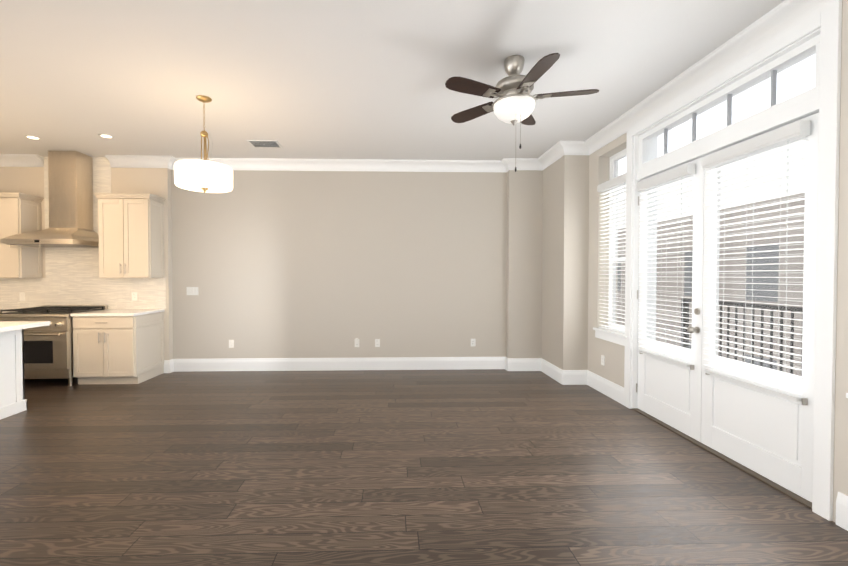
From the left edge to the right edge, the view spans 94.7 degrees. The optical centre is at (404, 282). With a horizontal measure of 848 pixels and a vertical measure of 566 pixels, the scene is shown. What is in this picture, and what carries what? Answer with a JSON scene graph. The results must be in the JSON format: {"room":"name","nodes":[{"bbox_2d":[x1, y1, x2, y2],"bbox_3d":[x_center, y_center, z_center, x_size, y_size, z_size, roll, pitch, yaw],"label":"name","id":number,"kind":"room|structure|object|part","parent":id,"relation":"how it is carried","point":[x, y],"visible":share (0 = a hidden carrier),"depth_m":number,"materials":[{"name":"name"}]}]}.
{"room":"empty living room","nodes":[
{"label":"empty living room","id":0,"kind":"room"},
{"bbox_2d":[0,167,172,359],"bbox_3d":[-5.468,-0.228,5.525,4.335,3.000,0.290,0,1,-2],"label":"wall","id":1,"kind":"structure","parent":0,"point":[30,181],"depth_m":5.41,"materials":[{"name":"paint"}]},
{"bbox_2d":[0,196,42,277],"bbox_3d":[-5.438,-0.588,5.208,0.878,1.060,0.327,0,1,-2],"label":"upper cabinet","id":2,"kind":"object","parent":1,"relation":"attached to","point":[20,213],"depth_m":5.07,"materials":[{"name":"paint"}]},
{"bbox_2d":[19,292,24,300],"bbox_3d":[-5.275,0.200,5.382,0.070,0.114,0.007,0,1,-2],"label":"electrical outlet","id":3,"kind":"object","parent":1,"relation":"attached to","point":[21,294],"depth_m":5.38,"materials":[{"name":"white plastic"}]},
{"bbox_2d":[1,151,98,247],"bbox_3d":[-4.554,-1.075,5.100,0.862,1.288,0.580,0,1,-2],"label":"range hood","id":4,"kind":"object","parent":1,"relation":"attached to","point":[70,181],"visible":0.98,"depth_m":5.11,"materials":[{"name":"silver metal"}]},
{"bbox_2d":[0,157,165,308],"bbox_3d":[-4.981,-0.676,5.383,3.300,2.098,0.007,0,1,-2],"label":"tile backsplash","id":5,"kind":"structure","parent":1,"relation":"attached to","point":[72,276],"depth_m":5.40,"materials":[{"name":"tile"}]},
{"bbox_2d":[93,193,165,277],"bbox_3d":[-3.671,-0.607,5.244,0.724,1.098,0.362,0,1,-2],"label":"upper cabinet","id":6,"kind":"object","parent":1,"relation":"attached to","point":[131,234],"visible":1,"depth_m":5.11,"materials":[{"name":"paint"}]},
{"bbox_2d":[132,292,136,300],"bbox_3d":[-3.758,0.199,5.428,0.070,0.114,0.007,0,1,-2],"label":"electrical outlet","id":7,"kind":"object","parent":1,"relation":"attached to","point":[134,294],"depth_m":5.43,"materials":[{"name":"white plastic"}]},
{"bbox_2d":[171,170,506,358],"bbox_3d":[-0.392,-0.231,5.723,5.825,3.000,0.200,0,1,-2],"label":"wall","id":8,"kind":"structure","parent":0,"point":[301,264],"depth_m":5.61,"materials":[{"name":"paint"}]},
{"bbox_2d":[187,287,197,294],"bbox_3d":[-3.015,0.127,5.544,0.164,0.116,0.011,0,1,-2],"label":"switch plate","id":9,"kind":"object","parent":8,"relation":"attached to","point":[192,290],"visible":1,"depth_m":5.54,"materials":[{"name":"white plastic"}]},
{"bbox_2d":[229,340,233,347],"bbox_3d":[-2.475,0.881,5.575,0.070,0.114,0.007,0,1,-2],"label":"electrical outlet","id":10,"kind":"object","parent":8,"relation":"attached to","point":[231,342],"depth_m":5.57,"materials":[{"name":"white plastic"}]},
{"bbox_2d":[168,357,503,372],"bbox_3d":[-0.909,1.181,5.621,4.785,0.180,0.020,0,1,-2],"label":"baseboard","id":11,"kind":"structure","parent":8,"relation":"attached to","point":[377,363],"depth_m":5.61,"materials":[{"name":"white wood"}]},
{"bbox_2d":[355,338,358,346],"bbox_3d":[-0.685,0.874,5.613,0.070,0.127,0.039,0,1,-2],"label":"electrical outlet","id":12,"kind":"object","parent":8,"relation":"attached to","point":[356,339],"depth_m":5.63,"materials":[{"name":"white plastic"}]},
{"bbox_2d":[375,339,379,346],"bbox_3d":[-0.390,0.880,5.638,0.070,0.114,0.007,0,1,-2],"label":"electrical outlet","id":13,"kind":"object","parent":8,"relation":"attached to","point":[377,341],"depth_m":5.64,"materials":[{"name":"white plastic"}]},
{"bbox_2d":[471,339,475,345],"bbox_3d":[1.000,0.879,5.680,0.070,0.114,0.007,0,1,-2],"label":"electrical outlet","id":14,"kind":"object","parent":8,"relation":"attached to","point":[473,341],"depth_m":5.68,"materials":[{"name":"white plastic"}]},
{"bbox_2d":[0,0,784,159],"bbox_3d":[-2.428,-1.699,1.325,10.160,0.080,8.820,0,1,-2],"label":"ceiling","id":15,"kind":"structure","parent":0,"point":[331,79],"depth_m":3.10,"materials":[{"name":"paint"}]},
{"bbox_2d":[24,135,40,139],"bbox_3d":[-4.398,-1.710,4.617,0.149,0.005,0.149,0,1,-8],"label":"recessed light","id":16,"kind":"object","parent":15,"relation":"in","point":[27,136],"depth_m":4.61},
{"bbox_2d":[98,134,113,138],"bbox_3d":[-3.496,-1.709,4.570,0.149,0.005,0.149,0,1,-8],"label":"recessed light","id":17,"kind":"object","parent":15,"relation":"in","point":[100,135],"depth_m":4.57,"materials":[{"name":"white plastic"}]},
{"bbox_2d":[174,95,232,192],"bbox_3d":[-1.850,-1.260,3.606,0.486,0.872,0.486,0,1,-2],"label":"dining pendant light","id":18,"kind":"object","parent":15,"relation":"hanging from","point":[204,175],"visible":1,"depth_m":3.46,"materials":[{"name":"gold metal"}]},
{"bbox_2d":[247,140,282,147],"bbox_3d":[-1.730,-1.708,4.838,0.360,0.017,0.250,0,1,-2],"label":"ceiling vent","id":19,"kind":"object","parent":15,"relation":"in","point":[264,143],"visible":1,"depth_m":4.81,"materials":[{"name":"white metal"}]},
{"bbox_2d":[445,53,598,171],"bbox_3d":[0.851,-1.251,2.938,1.144,0.868,1.125,0,1,-2],"label":"ceiling fan","id":20,"kind":"object","parent":15,"relation":"hanging from","point":[514,103],"visible":1,"depth_m":2.87,"materials":[{"name":"silver metal"}]},
{"bbox_2d":[0,369,847,565],"bbox_3d":[-2.428,1.381,1.376,10.160,0.080,8.820,0,1,-2],"label":"floor","id":21,"kind":"structure","parent":0,"point":[484,467],"depth_m":2.60,"materials":[{"name":"brown wood"}]},
{"bbox_2d":[0,329,26,419],"bbox_3d":[-5.344,0.878,3.376,3.052,0.860,1.074,0,1,-2],"label":"kitchen island","id":22,"kind":"object","parent":21,"relation":"on","point":[13,400],"depth_m":3.82,"materials":[{"name":"white wood"}]},
{"bbox_2d":[0,321,49,332],"bbox_3d":[-5.241,0.430,3.246,3.310,0.040,1.360,0,1,-2],"label":"island countertop","id":23,"kind":"structure","parent":22,"relation":"on","point":[5,326],"depth_m":3.77,"materials":[{"name":"white stone"}]},
{"bbox_2d":[0,305,107,385],"bbox_3d":[-4.549,0.803,5.034,0.886,0.955,0.755,0,1,-2],"label":"range","id":24,"kind":"object","parent":21,"relation":"on","point":[48,351],"visible":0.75,"depth_m":4.74,"materials":[{"name":"silver metal"}]},
{"bbox_2d":[70,309,164,383],"bbox_3d":[-3.720,0.829,5.117,0.760,0.900,0.660,0,1,-2],"label":"base cabinet","id":25,"kind":"object","parent":21,"relation":"on","point":[118,346],"visible":1,"depth_m":4.83,"materials":[{"name":"paint"}]},
{"bbox_3d":[3.346,1.382,3.142,1.510,0.100,4.800,0,1,-2],"label":"balcony","id":26,"kind":"object","parent":21,"relation":"attached to","visible":0},
{"bbox_2d":[681,298,802,375],"bbox_3d":[4.051,0.801,3.153,0.050,1.060,4.850,0,1,-2],"label":"railing","id":27,"kind":"object","parent":26,"relation":"on","point":[776,307],"depth_m":4.49,"materials":[{"name":"brown metal"}]},
{"bbox_2d":[506,170,542,357],"bbox_3d":[2.005,-0.230,5.636,1.040,3.000,0.120,0,1,-2],"label":"wall","id":28,"kind":"structure","parent":0,"point":[524,270],"depth_m":5.57,"materials":[{"name":"paint"}]},
{"bbox_2d":[504,357,539,370],"bbox_3d":[1.699,1.181,5.582,0.456,0.180,0.016,0,1,-2],"label":"baseboard","id":29,"kind":"structure","parent":28,"relation":"attached to","point":[510,364],"depth_m":5.58,"materials":[{"name":"white wood"}]},
{"bbox_2d":[542,155,588,369],"bbox_3d":[2.132,-0.223,5.224,0.310,3.000,0.710,0,1,-2],"label":"wall","id":30,"kind":"structure","parent":0,"point":[565,222],"depth_m":4.89,"materials":[{"name":"paint"}]},
{"bbox_2d":[0,0,836,171],"bbox_3d":[-2.453,-1.589,1.326,9.710,0.140,8.420,0,1,-2],"label":"crown molding","id":31,"kind":"structure","parent":30,"relation":"attached to","point":[785,16],"depth_m":4.80,"materials":[{"name":"white wood"}]},
{"bbox_2d":[540,358,567,384],"bbox_3d":[1.969,1.187,5.235,0.016,0.180,0.726,0,1,-2],"label":"baseboard","id":32,"kind":"structure","parent":30,"relation":"attached to","point":[549,369],"depth_m":5.17,"materials":[{"name":"white wood"}]},
{"bbox_2d":[588,0,847,522],"bbox_3d":[2.522,-0.160,1.440,0.240,3.000,8.300,0,1,-2],"label":"wall","id":33,"kind":"structure","parent":0,"point":[612,370],"depth_m":2.16,"materials":[{"name":"paint"}]},
{"bbox_2d":[601,355,604,365],"bbox_3d":[2.305,0.908,4.533,0.007,0.114,0.070,0,1,-2],"label":"electrical outlet","id":34,"kind":"object","parent":33,"relation":"attached to","point":[602,357],"depth_m":4.53,"materials":[{"name":"white plastic"}]},
{"bbox_2d":[584,370,623,404],"bbox_3d":[2.302,1.199,4.488,0.016,0.180,0.820,0,1,-2],"label":"baseboard","id":35,"kind":"structure","parent":33,"relation":"attached to","point":[610,389],"depth_m":4.48,"materials":[{"name":"white wood"}]},
{"bbox_2d":[637,156,704,441],"bbox_3d":[2.373,0.139,3.553,0.121,2.308,0.818,0,1,-2],"label":"french door","id":36,"kind":"structure","parent":33,"relation":"in","point":[670,393],"depth_m":3.44,"materials":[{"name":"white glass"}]},
{"bbox_2d":[636,163,694,366],"bbox_3d":[2.345,-0.140,3.547,0.075,1.680,0.672,0,1,-2],"label":"door blind","id":37,"kind":"object","parent":36,"relation":"attached to","point":[682,171],"visible":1,"depth_m":3.49,"materials":[{"name":"white plastic"}]},
{"bbox_3d":[2.361,0.317,3.190,0.075,0.207,0.060,0,1,-2],"label":"door knob hardware","id":38,"kind":"part","parent":36,"relation":"part of","materials":[{"name":"silver metal"}]},
{"bbox_2d":[593,148,847,397],"bbox_3d":[2.433,-0.385,3.045,0.240,2.145,3.270,0,1,-2],"label":"window","id":39,"kind":"structure","parent":33,"relation":"in","point":[614,161],"depth_m":4.57,"materials":[{"name":"clear glass"}]},
{"bbox_2d":[597,173,625,333],"bbox_3d":[2.339,-0.296,4.354,0.075,1.705,0.602,0,1,-2],"label":"window blind","id":40,"kind":"object","parent":39,"relation":"attached to","point":[617,181],"visible":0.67,"depth_m":4.36,"materials":[{"name":"white plastic"}]},
{"bbox_2d":[645,51,815,160],"bbox_3d":[2.424,-1.285,3.090,0.006,0.265,1.600,0,1,-2],"label":"window","id":41,"kind":"structure","parent":33,"relation":"in","point":[731,104],"depth_m":2.85,"materials":[{"name":"clear glass"}]},
{"bbox_2d":[624,0,841,520],"bbox_3d":[2.461,-0.120,3.110,0.260,2.865,1.926,0,1,-2],"label":"door frame","id":42,"kind":"structure","parent":33,"relation":"attached to","point":[819,33],"depth_m":2.46,"materials":[{"name":"white wood"}]},
{"bbox_2d":[701,113,818,501],"bbox_3d":[2.436,0.153,2.702,0.045,2.308,0.878,0,1,-2],"label":"french door","id":43,"kind":"structure","parent":33,"relation":"in","point":[767,435],"depth_m":2.62,"materials":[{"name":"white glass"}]},
{"bbox_2d":[639,352,807,404],"bbox_3d":[2.386,0.707,3.121,0.029,0.040,1.554,0,1,-2],"label":"bracket","id":44,"kind":"object","parent":43,"relation":"attached to","point":[804,401],"visible":0.85,"depth_m":2.35,"materials":[{"name":"silver metal"}]},
{"bbox_2d":[702,120,810,400],"bbox_3d":[2.371,-0.126,2.696,0.075,1.680,0.732,0,1,-2],"label":"door blind","id":45,"kind":"object","parent":43,"relation":"attached to","point":[788,133],"visible":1,"depth_m":2.61,"materials":[{"name":"white plastic"}]},
{"bbox_2d":[836,492,847,530],"bbox_3d":[2.446,1.278,-0.259,0.016,0.180,4.800,0,1,-2],"label":"baseboard","id":46,"kind":"structure","parent":33,"relation":"attached to","point":[842,499],"depth_m":2.11,"materials":[{"name":"white wood"}]},
{"label":"outside","id":47,"kind":"structure","parent":0,"visible":0},
{"bbox_2d":[617,138,805,375],"bbox_3d":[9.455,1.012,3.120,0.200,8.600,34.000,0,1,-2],"label":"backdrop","id":48,"kind":"structure","parent":47,"point":[769,297],"depth_m":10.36,"materials":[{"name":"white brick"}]}
]}

